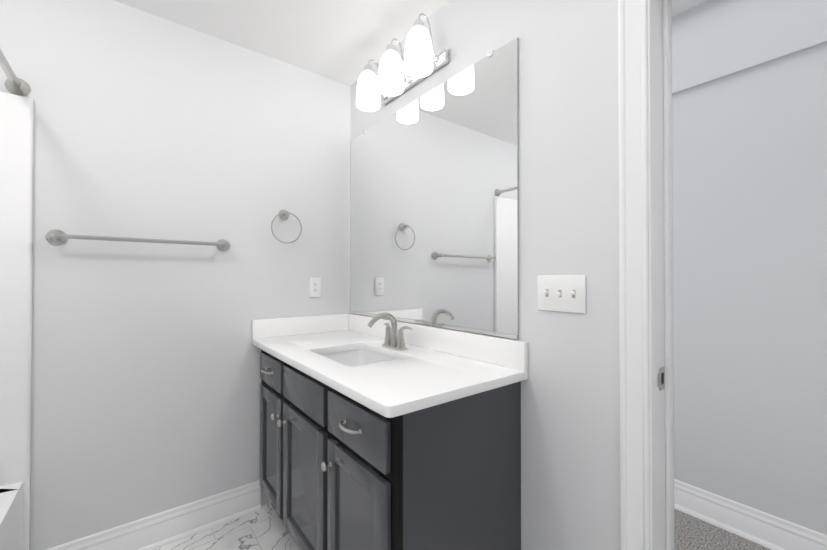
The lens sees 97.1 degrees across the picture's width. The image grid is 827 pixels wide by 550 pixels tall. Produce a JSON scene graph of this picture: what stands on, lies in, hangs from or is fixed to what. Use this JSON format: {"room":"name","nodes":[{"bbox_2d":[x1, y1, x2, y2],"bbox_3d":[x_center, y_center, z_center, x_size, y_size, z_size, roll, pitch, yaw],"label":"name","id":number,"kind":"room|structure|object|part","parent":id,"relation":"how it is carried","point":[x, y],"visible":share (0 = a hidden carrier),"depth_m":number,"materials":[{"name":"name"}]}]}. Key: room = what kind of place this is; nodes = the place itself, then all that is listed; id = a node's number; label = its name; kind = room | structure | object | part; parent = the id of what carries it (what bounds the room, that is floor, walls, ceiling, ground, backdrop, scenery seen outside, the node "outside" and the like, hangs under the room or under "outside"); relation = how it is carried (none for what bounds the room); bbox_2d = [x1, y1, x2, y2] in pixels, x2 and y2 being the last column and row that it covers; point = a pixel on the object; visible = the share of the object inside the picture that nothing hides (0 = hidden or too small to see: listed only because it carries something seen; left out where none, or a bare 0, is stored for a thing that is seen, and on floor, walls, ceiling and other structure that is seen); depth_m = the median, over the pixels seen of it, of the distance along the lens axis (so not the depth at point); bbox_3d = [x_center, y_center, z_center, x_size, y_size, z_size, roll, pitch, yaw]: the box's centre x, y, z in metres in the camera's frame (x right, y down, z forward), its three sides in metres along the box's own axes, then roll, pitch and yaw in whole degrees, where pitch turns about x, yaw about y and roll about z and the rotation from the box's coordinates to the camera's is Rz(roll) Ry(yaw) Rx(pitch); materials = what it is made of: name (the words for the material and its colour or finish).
{"room":"bathroom","nodes":[
{"label":"bathroom","id":0,"kind":"room"},
{"bbox_2d":[0,0,350,549],"bbox_3d":[-1.276,-0.135,1.680,2.455,2.750,0.100,0,-1,-38],"label":"wall","id":1,"kind":"structure","parent":0,"point":[145,395],"depth_m":1.69,"materials":[{"name":"white paint"}]},
{"bbox_2d":[0,48,29,95],"bbox_3d":[-1.068,-0.735,0.814,0.068,0.068,1.527,0,-1,-38],"label":"curtain rod","id":2,"kind":"object","parent":1,"relation":"attached to","point":[14,84],"visible":0.98,"depth_m":1.38,"materials":[{"name":"silver metal"}]},
{"bbox_2d":[46,229,229,250],"bbox_3d":[-1.184,-0.152,1.638,0.670,0.062,0.075,0,-1,-38],"label":"towel rail","id":3,"kind":"object","parent":1,"relation":"attached to","point":[56,237],"visible":1,"depth_m":1.56,"materials":[{"name":"silver metal"}]},
{"bbox_2d":[46,480,260,549],"bbox_3d":[-1.153,1.169,1.681,0.858,0.142,0.032,0,-1,-38],"label":"baseboard","id":4,"kind":"structure","parent":1,"relation":"attached to","point":[161,529],"depth_m":1.71,"materials":[{"name":"white paint"}]},
{"bbox_2d":[271,210,301,242],"bbox_3d":[-0.705,-0.270,2.019,0.171,0.191,0.063,0,-1,-38],"label":"towel ring","id":5,"kind":"object","parent":1,"relation":"attached to","point":[283,214],"visible":1,"depth_m":2.02,"materials":[{"name":"silver metal"}]},
{"bbox_2d":[252,313,347,336],"bbox_3d":[-0.629,0.288,2.098,0.559,0.100,0.020,0,-1,-38],"label":"backsplash","id":6,"kind":"structure","parent":1,"relation":"attached to","point":[273,327],"depth_m":2.07,"materials":[{"name":"white stone"}]},
{"bbox_2d":[309,278,320,296],"bbox_3d":[-0.579,0.073,2.149,0.070,0.115,0.008,0,-1,-38],"label":"electrical outlet plate","id":7,"kind":"object","parent":1,"relation":"attached to","point":[314,287],"visible":1,"depth_m":2.15,"materials":[{"name":"white plastic"}]},
{"bbox_2d":[155,503,298,549],"bbox_3d":[-0.386,1.256,0.461,2.378,0.050,3.100,0,-1,-38],"label":"floor","id":8,"kind":"structure","parent":0,"point":[264,528],"depth_m":1.73,"materials":[{"name":"stone"}]},
{"bbox_2d":[0,91,33,549],"bbox_3d":[-1.348,0.267,0.588,0.799,1.930,1.524,0,-1,-38],"label":"tub surround","id":9,"kind":"object","parent":8,"relation":"on","point":[16,179],"visible":1,"depth_m":1.39,"materials":[{"name":"white plastic"}]},
{"bbox_2d":[254,345,520,549],"bbox_3d":[-0.242,0.802,1.606,0.588,0.875,1.266,0,-1,-38],"label":"bathroom vanity","id":10,"kind":"object","parent":8,"relation":"on","point":[377,432],"depth_m":1.17,"materials":[{"name":"grey wood"}]},
{"bbox_2d":[252,329,527,420],"bbox_3d":[-0.230,0.350,1.599,0.582,0.030,1.297,0,-1,-38],"label":"countertop","id":11,"kind":"structure","parent":10,"relation":"on","point":[416,379],"depth_m":1.26,"materials":[{"name":"white stone"}]},
{"bbox_2d":[324,345,391,364],"bbox_3d":[-0.241,0.427,1.567,0.304,0.150,0.428,0,-1,-38],"label":"sink","id":12,"kind":"object","parent":11,"relation":"in","point":[357,354],"depth_m":1.76,"materials":[{"name":"white ceramic"}]},
{"bbox_2d":[364,313,415,348],"bbox_3d":[-0.134,0.252,1.652,0.170,0.165,0.223,0,-1,-38],"label":"faucet","id":13,"kind":"object","parent":11,"relation":"on","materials":[{"name":"silver metal"}]},
{"bbox_2d":[114,0,448,85],"bbox_3d":[-0.386,-1.240,0.416,2.300,0.060,3.000,0,-1,-38],"label":"ceiling","id":14,"kind":"structure","parent":0,"point":[344,41],"depth_m":1.75,"materials":[{"name":"white paint"}]},
{"bbox_2d":[350,0,619,549],"bbox_3d":[0.172,-0.135,1.690,0.155,2.750,1.660,0,-1,-38],"label":"wall","id":15,"kind":"structure","parent":0,"point":[568,168],"depth_m":1.17,"materials":[{"name":"white paint"}]},
{"bbox_2d":[356,13,448,111],"bbox_3d":[-0.077,-0.991,1.729,0.193,0.252,0.535,0,-1,-38],"label":"sconce","id":16,"kind":"object","parent":15,"relation":"attached to","point":[440,59],"depth_m":1.66,"materials":[{"name":"white glass"}]},
{"bbox_3d":[-0.105,-0.957,1.707,0.122,0.184,0.535,0,-1,-38],"label":"sconce shade","id":17,"kind":"part","parent":16,"relation":"part of","materials":[{"name":"white glass"}]},
{"bbox_2d":[350,38,518,338],"bbox_3d":[-0.011,-0.312,1.787,0.012,1.088,1.239,0,-1,-38],"label":"mirror","id":18,"kind":"object","parent":15,"relation":"attached to","point":[434,213],"visible":1,"depth_m":1.59,"materials":[{"name":"grey mirror"}]},
{"bbox_2d":[348,313,527,368],"bbox_3d":[-0.008,0.286,1.772,0.020,0.100,1.297,0,-1,-38],"label":"backsplash","id":19,"kind":"structure","parent":15,"relation":"attached to","point":[512,353],"depth_m":1.47,"materials":[{"name":"white stone"}]},
{"bbox_2d":[538,275,585,313],"bbox_3d":[0.466,0.059,1.167,0.019,0.117,0.165,0,-1,-38],"label":"switch plate","id":20,"kind":"object","parent":15,"relation":"attached to","point":[562,293],"visible":1,"depth_m":1.16,"materials":[{"name":"white plastic"}]},
{"bbox_2d":[618,0,674,549],"bbox_3d":[0.930,0.175,0.712,0.194,2.115,0.920,0,-1,-38],"label":"door frame","id":21,"kind":"structure","parent":15,"relation":"attached to","point":[634,279],"depth_m":1.00,"materials":[{"name":"white paint"}]},
{"bbox_2d":[672,0,706,16],"bbox_3d":[1.109,-1.421,1.579,1.175,0.060,6.200,0,-1,-38],"label":"ceiling","id":22,"kind":"structure","parent":0,"point":[679,6],"depth_m":1.88,"materials":[{"name":"white paint"}]},
{"bbox_2d":[674,509,770,549],"bbox_3d":[1.078,1.264,1.534,1.252,0.050,6.200,0,-1,-38],"label":"floor","id":23,"kind":"structure","parent":0,"point":[692,532],"depth_m":1.73,"materials":[{"name":"grey carpet"}]},
{"bbox_2d":[672,43,826,534],"bbox_3d":[1.533,-0.133,1.899,0.100,2.750,6.200,0,-1,-38],"label":"wall","id":24,"kind":"structure","parent":0,"point":[749,157],"depth_m":1.72,"materials":[{"name":"white paint"}]},
{"bbox_2d":[672,0,826,94],"bbox_3d":[1.484,-1.183,1.868,0.025,0.410,6.200,0,-1,-38],"label":"bulkhead","id":25,"kind":"object","parent":24,"relation":"attached to","point":[713,40],"visible":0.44,"depth_m":1.75,"materials":[{"name":"white paint"}]},
{"bbox_2d":[674,479,826,549],"bbox_3d":[1.481,1.170,1.848,0.032,0.142,6.000,0,-1,-38],"label":"baseboard","id":26,"kind":"structure","parent":24,"relation":"attached to","point":[767,530],"depth_m":1.73,"materials":[{"name":"white paint"}]}
]}

